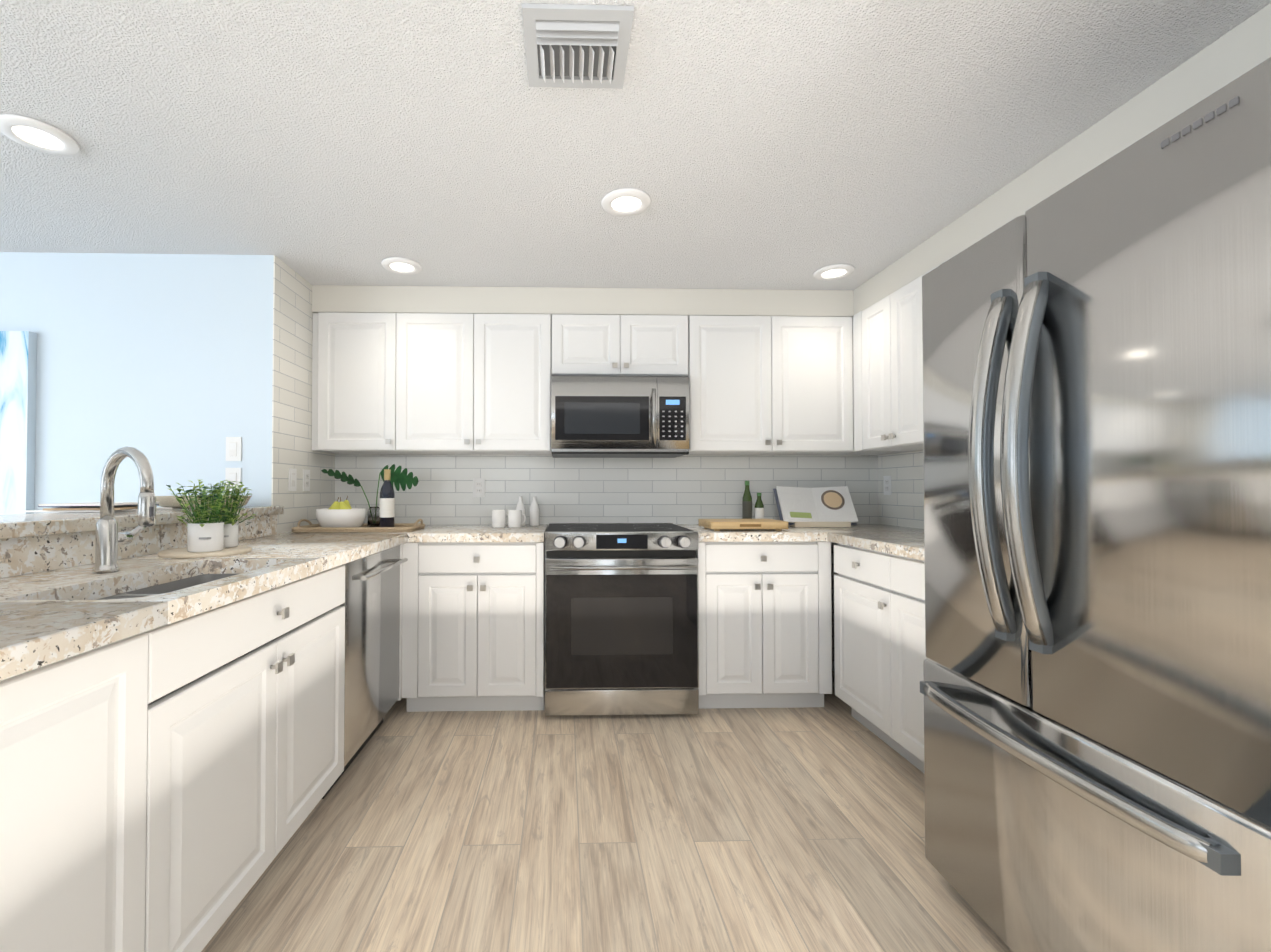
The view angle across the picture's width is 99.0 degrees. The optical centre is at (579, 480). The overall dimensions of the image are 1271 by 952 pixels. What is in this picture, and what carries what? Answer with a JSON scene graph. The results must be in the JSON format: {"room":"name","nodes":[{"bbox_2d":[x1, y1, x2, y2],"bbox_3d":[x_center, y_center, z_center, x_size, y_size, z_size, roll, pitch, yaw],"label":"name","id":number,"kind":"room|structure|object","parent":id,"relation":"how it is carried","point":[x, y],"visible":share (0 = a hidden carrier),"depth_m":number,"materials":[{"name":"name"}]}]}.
{"room":"kitchen","nodes":[
{"label":"kitchen","id":0,"kind":"room"},
{"bbox_2d":[0,252,273,513],"bbox_3d":[-3.895,0.047,2.934,4.809,2.265,0.800,0,-1,-1],"label":"wall","id":1,"kind":"structure","parent":0,"point":[163,363],"depth_m":2.59,"materials":[{"name":"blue paint"}]},
{"bbox_2d":[0,331,36,514],"bbox_3d":[-3.063,-0.194,2.538,0.950,1.015,0.041,0,-1,-1],"label":"canvas art","id":2,"kind":"object","parent":1,"relation":"attached to","point":[18,360],"visible":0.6,"depth_m":2.53,"materials":[{"name":"blue"}]},
{"bbox_2d":[225,468,240,491],"bbox_3d":[-1.659,-0.003,2.587,0.072,0.116,0.009,0,-1,-1],"label":"light switch","id":3,"kind":"object","parent":1,"relation":"attached to","point":[232,474],"visible":0.74,"depth_m":2.59,"materials":[{"name":"white plastic"}]},
{"bbox_2d":[226,437,241,460],"bbox_3d":[-1.659,-0.150,2.590,0.072,0.116,0.009,0,-1,-1],"label":"light switch","id":4,"kind":"object","parent":1,"relation":"attached to","point":[233,448],"visible":1,"depth_m":2.59,"materials":[{"name":"white plastic"}]},
{"bbox_2d":[4,535,270,577],"bbox_3d":[-1.497,0.646,1.136,0.120,1.012,2.899,0,-1,-1],"label":"wall","id":5,"kind":"structure","parent":0,"point":[124,558],"depth_m":1.73,"materials":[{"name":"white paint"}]},
{"bbox_2d":[0,506,283,538],"bbox_3d":[-1.589,0.120,1.141,0.415,0.039,2.898,0,-1,-1],"label":"bar","id":6,"kind":"object","parent":5,"relation":"on","point":[25,525],"visible":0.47,"depth_m":1.55,"materials":[{"name":"beige stone"}]},
{"bbox_2d":[20,502,171,511],"bbox_3d":[-1.793,0.098,2.019,0.334,0.030,0.381,0,-1,-1],"label":"magazines","id":7,"kind":"object","parent":6,"relation":"on","point":[89,507],"visible":0.69,"depth_m":1.89,"materials":[{"name":"white paper"}]},
{"bbox_2d":[156,496,251,507],"bbox_3d":[-1.643,0.093,2.357,0.400,0.050,0.248,0,-1,-1],"label":"basket tray","id":8,"kind":"object","parent":6,"relation":"on","point":[169,501],"visible":0.35,"depth_m":2.25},
{"bbox_2d":[271,255,334,534],"bbox_3d":[-1.487,0.048,2.947,0.006,2.265,0.700,0,-1,-1],"label":"wall tiles","id":9,"kind":"structure","parent":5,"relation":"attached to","point":[292,376],"depth_m":2.80,"materials":[{"name":"white tile"}]},
{"bbox_2d":[288,468,296,490],"bbox_3d":[-1.473,-0.003,2.778,0.009,0.116,0.072,0,-1,-1],"label":"light switch","id":10,"kind":"object","parent":9,"relation":"attached to","point":[292,483],"visible":1,"depth_m":2.77,"materials":[{"name":"white plastic"}]},
{"bbox_2d":[303,469,309,490],"bbox_3d":[-1.478,0.000,2.928,0.008,0.116,0.072,0,-1,-1],"label":"outlet","id":11,"kind":"object","parent":9,"relation":"attached to","point":[306,480],"visible":1,"depth_m":2.92,"materials":[{"name":"white plastic"}]},
{"bbox_2d":[312,285,853,320],"bbox_3d":[0.193,-1.006,3.198,3.363,0.149,0.317,0,-1,-1],"label":"ceiling soffit","id":12,"kind":"structure","parent":0,"point":[541,300],"depth_m":3.03,"materials":[{"name":"white paint"}]},
{"bbox_2d":[201,671,1011,951],"bbox_3d":[-2.113,1.153,-0.738,8.380,0.060,8.200,0,-1,-1],"label":"floor","id":13,"kind":"structure","parent":0,"point":[755,830],"depth_m":1.72,"materials":[{"name":"brown wood"}]},
{"bbox_2d":[0,625,163,951],"bbox_3d":[-1.108,0.714,0.836,0.560,0.864,0.401,0,-1,-1],"label":"base cabinet","id":14,"kind":"object","parent":13,"relation":"on","point":[131,820],"depth_m":0.91,"materials":[{"name":"white wood"}]},
{"bbox_2d":[160,565,344,951],"bbox_3d":[-1.126,0.724,1.503,0.560,0.864,0.935,0,-1,-1],"label":"base cabinet","id":15,"kind":"object","parent":13,"relation":"on","point":[252,745],"depth_m":1.35,"materials":[{"name":"white wood"}]},
{"bbox_2d":[0,515,431,705],"bbox_3d":[-1.121,0.316,1.731,0.660,0.333,3.138,0,-1,-1],"label":"countertop","id":16,"kind":"structure","parent":15,"relation":"on","point":[51,616],"depth_m":1.37,"materials":[{"name":"stone"}]},
{"bbox_2d":[93,446,155,572],"bbox_3d":[-1.177,0.077,1.452,0.206,0.328,0.223,0,-1,-1],"label":"faucet","id":17,"kind":"object","parent":16,"relation":"on","point":[109,538],"visible":1,"depth_m":1.41,"materials":[{"name":"silver metal"}]},
{"bbox_2d":[157,545,251,557],"bbox_3d":[-1.259,0.240,1.824,0.262,0.014,0.262,0,-1,-1],"label":"wood board","id":18,"kind":"object","parent":16,"relation":"on","point":[185,553],"visible":0.83,"depth_m":1.74,"materials":[{"name":"beige wood"}]},
{"bbox_2d":[166,480,235,551],"bbox_3d":[-1.237,0.114,1.770,0.185,0.234,0.193,0,-1,-1],"label":"plant pot","id":19,"kind":"object","parent":18,"relation":"on","point":[204,534],"visible":1,"depth_m":1.75,"materials":[{"name":"white ceramic"}]},
{"bbox_2d":[196,481,255,547],"bbox_3d":[-1.242,0.117,1.894,0.188,0.231,0.183,0,-1,-1],"label":"plant pot","id":20,"kind":"object","parent":18,"relation":"on","point":[231,529],"visible":0.65,"depth_m":1.89,"materials":[{"name":"white ceramic"}]},
{"bbox_2d":[292,519,424,532],"bbox_3d":[-1.154,0.233,2.863,0.625,0.059,0.326,0,-1,-1],"label":"rattan tray","id":21,"kind":"object","parent":16,"relation":"on","point":[398,527],"visible":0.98,"depth_m":2.71,"materials":[{"name":"brown wood"}]},
{"bbox_2d":[316,508,366,526],"bbox_3d":[-1.251,0.201,2.841,0.244,0.105,0.244,0,-1,-1],"label":"bowl","id":22,"kind":"object","parent":21,"relation":"on","point":[352,517],"visible":0.85,"depth_m":2.74,"materials":[{"name":"white ceramic"}]},
{"bbox_2d":[329,496,351,508],"bbox_3d":[-1.254,0.147,2.848,0.127,0.132,0.136,0,-1,-1],"label":"pears","id":23,"kind":"object","parent":22,"relation":"in","point":[345,504],"visible":0.48,"depth_m":2.81,"materials":[{"name":"yellow food"}]},
{"bbox_2d":[321,464,418,526],"bbox_3d":[-1.134,0.084,2.955,0.513,0.342,0.113,0,-1,-1],"label":"vase","id":24,"kind":"object","parent":21,"relation":"on","point":[398,478],"visible":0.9,"depth_m":2.94,"materials":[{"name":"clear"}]},
{"bbox_2d":[379,469,394,526],"bbox_3d":[-1.011,0.098,2.838,0.075,0.311,0.075,0,-1,-1],"label":"wine bottle","id":25,"kind":"object","parent":21,"relation":"on","point":[387,505],"visible":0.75,"depth_m":2.81,"materials":[{"name":"black glass"}]},
{"bbox_2d":[322,545,407,798],"bbox_3d":[-1.137,0.737,2.300,0.648,0.864,0.654,0,-1,-1],"label":"dishwasher","id":26,"kind":"object","parent":13,"relation":"on","point":[371,604],"visible":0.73,"depth_m":2.23,"materials":[{"name":"grey metal"}]},
{"bbox_2d":[402,541,544,711],"bbox_3d":[-0.535,0.747,2.978,0.698,0.865,0.655,0,-1,-1],"label":"base cabinet","id":27,"kind":"object","parent":13,"relation":"on","point":[473,626],"visible":0.98,"depth_m":2.68,"materials":[{"name":"white wood"}]},
{"bbox_2d":[416,524,547,541],"bbox_3d":[-0.503,0.288,2.989,0.640,0.045,0.656,0,-1,-1],"label":"countertop","id":28,"kind":"structure","parent":27,"relation":"on","point":[436,533],"depth_m":2.67,"materials":[{"name":"stone"}]},
{"bbox_2d":[492,510,507,527],"bbox_3d":[-0.443,0.217,3.052,0.104,0.098,0.078,0,-1,-1],"label":"mug","id":29,"kind":"object","parent":28,"relation":"on","point":[498,518],"visible":0.9,"depth_m":3.02,"materials":[{"name":"white ceramic"}]},
{"bbox_2d":[508,510,525,527],"bbox_3d":[-0.353,0.217,3.054,0.104,0.098,0.078,0,-1,-1],"label":"mug","id":30,"kind":"object","parent":28,"relation":"on","point":[514,518],"visible":1,"depth_m":3.02,"materials":[{"name":"white ceramic"}]},
{"bbox_2d":[515,497,525,525],"bbox_3d":[-0.350,0.182,3.205,0.060,0.172,0.060,0,-1,-1],"label":"cruet","id":31,"kind":"object","parent":28,"relation":"on","point":[520,505],"visible":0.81,"depth_m":3.19,"materials":[{"name":"white ceramic"}]},
{"bbox_2d":[529,497,539,525],"bbox_3d":[-0.267,0.182,3.207,0.060,0.172,0.060,0,-1,-1],"label":"cruet","id":32,"kind":"object","parent":28,"relation":"on","point":[534,514],"visible":1,"depth_m":3.18,"materials":[{"name":"white ceramic"}]},
{"bbox_2d":[545,523,698,715],"bbox_3d":[0.202,0.717,2.946,0.757,0.924,0.710,0,-1,-1],"label":"range","id":33,"kind":"object","parent":13,"relation":"on","point":[621,620],"visible":1,"depth_m":2.66,"materials":[{"name":"metal"}]},
{"bbox_2d":[696,541,831,708],"bbox_3d":[0.926,0.748,3.017,0.677,0.865,0.655,0,-1,-1],"label":"base cabinet","id":34,"kind":"object","parent":13,"relation":"on","point":[765,624],"visible":0.9,"depth_m":2.72,"materials":[{"name":"white wood"}]},
{"bbox_2d":[675,524,819,541],"bbox_3d":[0.900,0.289,3.026,0.632,0.045,0.656,0,-1,-1],"label":"countertop","id":35,"kind":"structure","parent":34,"relation":"on","point":[792,534],"depth_m":2.70,"materials":[{"name":"stone"}]},
{"bbox_2d":[699,519,787,530],"bbox_3d":[0.868,0.238,2.895,0.400,0.050,0.281,0,-1,-1],"label":"cutting board","id":36,"kind":"object","parent":35,"relation":"on","point":[719,524],"visible":1,"depth_m":2.76,"materials":[{"name":"brown wood"}]},
{"bbox_2d":[742,481,751,518],"bbox_3d":[0.982,0.135,3.160,0.055,0.265,0.055,0,-1,-1],"label":"oil bottle","id":37,"kind":"object","parent":36,"relation":"on","point":[747,505],"visible":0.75,"depth_m":3.14,"materials":[{"name":"green glass"}]},
{"bbox_2d":[754,493,763,518],"bbox_3d":[1.047,0.170,3.146,0.053,0.195,0.053,0,-1,-1],"label":"oil bottle","id":38,"kind":"object","parent":36,"relation":"on","point":[759,510],"visible":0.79,"depth_m":3.13,"materials":[{"name":"green glass"}]},
{"bbox_2d":[834,543,926,773],"bbox_3d":[1.579,0.735,2.164,0.635,0.865,1.090,0,-1,-1],"label":"base cabinet","id":39,"kind":"object","parent":13,"relation":"on","point":[879,626],"visible":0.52,"depth_m":2.30,"materials":[{"name":"white wood"}]},
{"bbox_2d":[820,524,924,560],"bbox_3d":[1.561,0.281,2.498,0.662,0.045,1.746,0,-1,-1],"label":"countertop","id":40,"kind":"structure","parent":39,"relation":"on","point":[908,542],"depth_m":2.48,"materials":[{"name":"stone"}]},
{"bbox_2d":[773,486,857,526],"bbox_3d":[1.386,0.151,3.180,0.442,0.234,0.200,0,-1,-1],"label":"cookbook","id":41,"kind":"object","parent":40,"relation":"on","point":[816,507],"visible":1,"depth_m":3.16,"materials":[{"name":"white paper"}]},
{"bbox_2d":[920,57,1270,951],"bbox_3d":[1.412,0.256,1.178,0.962,1.792,0.871,0,-1,-1],"label":"refrigerator","id":42,"kind":"object","parent":13,"relation":"on","point":[1096,681],"visible":1,"depth_m":1.03,"materials":[{"name":"grey metal"}]},
{"bbox_2d":[335,454,877,670],"bbox_3d":[0.235,0.054,3.392,3.470,2.265,0.100,0,-1,-1],"label":"wall","id":43,"kind":"structure","parent":0,"point":[688,489],"depth_m":3.34,"materials":[{"name":"tile"}]},
{"bbox_2d":[312,312,399,453],"bbox_3d":[-1.254,-0.546,3.146,0.465,0.768,0.327,0,-1,-1],"label":"upper cabinet","id":44,"kind":"object","parent":43,"relation":"attached to","point":[354,354],"depth_m":2.98,"materials":[{"name":"white wood"}]},
{"bbox_2d":[396,313,551,454],"bbox_3d":[-0.593,-0.546,3.163,0.858,0.768,0.327,0,-1,-1],"label":"upper cabinet","id":45,"kind":"object","parent":43,"relation":"attached to","point":[424,383],"depth_m":3.00,"materials":[{"name":"white wood"}]},
{"bbox_2d":[473,478,484,496],"bbox_3d":[-0.618,0.046,3.314,0.072,0.116,0.008,0,-1,-1],"label":"electrical outlet plate","id":46,"kind":"object","parent":43,"relation":"attached to","point":[478,487],"visible":1,"depth_m":3.31,"materials":[{"name":"white plastic"}]},
{"bbox_2d":[552,314,687,376],"bbox_3d":[0.224,-0.759,3.188,0.770,0.341,0.327,0,-1,-1],"label":"upper cabinet","id":47,"kind":"object","parent":43,"relation":"attached to","point":[582,344],"depth_m":3.03,"materials":[{"name":"white wood"}]},
{"bbox_2d":[551,376,689,457],"bbox_3d":[0.219,-0.351,3.115,0.756,0.423,0.458,0,-1,-1],"label":"over-the-range microwave","id":48,"kind":"object","parent":47,"relation":"attached to","point":[615,417],"visible":1,"depth_m":2.94,"materials":[{"name":"grey metal"}]},
{"bbox_2d":[688,315,859,454],"bbox_3d":[1.080,-0.545,3.207,0.932,0.768,0.327,0,-1,-1],"label":"upper cabinet","id":49,"kind":"object","parent":43,"relation":"attached to","point":[759,385],"depth_m":3.04,"materials":[{"name":"white wood"}]},
{"bbox_2d":[0,0,1270,289],"bbox_3d":[-2.113,-1.171,-0.702,8.380,0.060,8.200,0,-1,-1],"label":"ceiling","id":50,"kind":"structure","parent":0,"point":[770,144],"depth_m":1.69,"materials":[{"name":"white paint"}]},
{"bbox_2d":[0,114,79,155],"bbox_3d":[-1.726,-1.096,1.723,0.196,0.014,0.196,0,-1,-1],"label":"recessed light","id":51,"kind":"object","parent":50,"relation":"in","point":[35,134],"visible":1,"depth_m":1.71,"materials":[{"name":"white plastic"}]},
{"bbox_2d":[381,257,421,274],"bbox_3d":[-0.897,-1.081,2.730,0.196,0.014,0.196,0,-1,-1],"label":"recessed light","id":52,"kind":"object","parent":50,"relation":"in","point":[402,265],"visible":1,"depth_m":2.71,"materials":[{"name":"white plastic"}]},
{"bbox_2d":[522,3,633,88],"bbox_3d":[-0.007,-1.096,1.384,0.262,0.025,0.247,0,-1,-1],"label":"ceiling vent","id":53,"kind":"object","parent":50,"relation":"in","point":[575,46],"visible":1,"depth_m":1.35,"materials":[{"name":"white metal"}]},
{"bbox_2d":[601,188,650,215],"bbox_3d":[0.184,-1.090,2.125,0.196,0.014,0.196,0,-1,-1],"label":"recessed light","id":54,"kind":"object","parent":50,"relation":"in","point":[626,202],"visible":1,"depth_m":2.11,"materials":[{"name":"white plastic"}]},
{"bbox_2d":[813,264,854,279],"bbox_3d":[1.321,-1.079,2.808,0.196,0.014,0.196,0,-1,-1],"label":"recessed light","id":55,"kind":"object","parent":50,"relation":"in","point":[833,271],"visible":0.98,"depth_m":2.79,"materials":[{"name":"white plastic"}]},
{"bbox_2d":[853,3,1270,314],"bbox_3d":[1.769,-1.037,1.138,0.320,0.149,3.880,0,-1,-1],"label":"ceiling soffit","id":56,"kind":"object","parent":50,"relation":"attached to","point":[1242,48],"depth_m":1.67,"materials":[{"name":"white paint"}]},
{"bbox_2d":[878,450,923,528],"bbox_3d":[2.026,-0.007,-0.612,0.100,2.265,8.000,0,-1,-1],"label":"wall","id":57,"kind":"structure","parent":0,"point":[902,505],"depth_m":3.14,"materials":[{"name":"tile"}]},
{"bbox_2d":[883,476,891,494],"bbox_3d":[1.869,0.030,3.280,0.008,0.116,0.072,0,-1,-1],"label":"electrical outlet plate","id":58,"kind":"object","parent":57,"relation":"attached to","point":[887,485],"visible":1,"depth_m":3.27,"materials":[{"name":"white plastic"}]},
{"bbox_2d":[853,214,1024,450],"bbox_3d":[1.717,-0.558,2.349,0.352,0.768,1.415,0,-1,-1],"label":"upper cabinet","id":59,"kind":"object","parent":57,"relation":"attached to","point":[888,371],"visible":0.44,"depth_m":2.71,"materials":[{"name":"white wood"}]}
]}

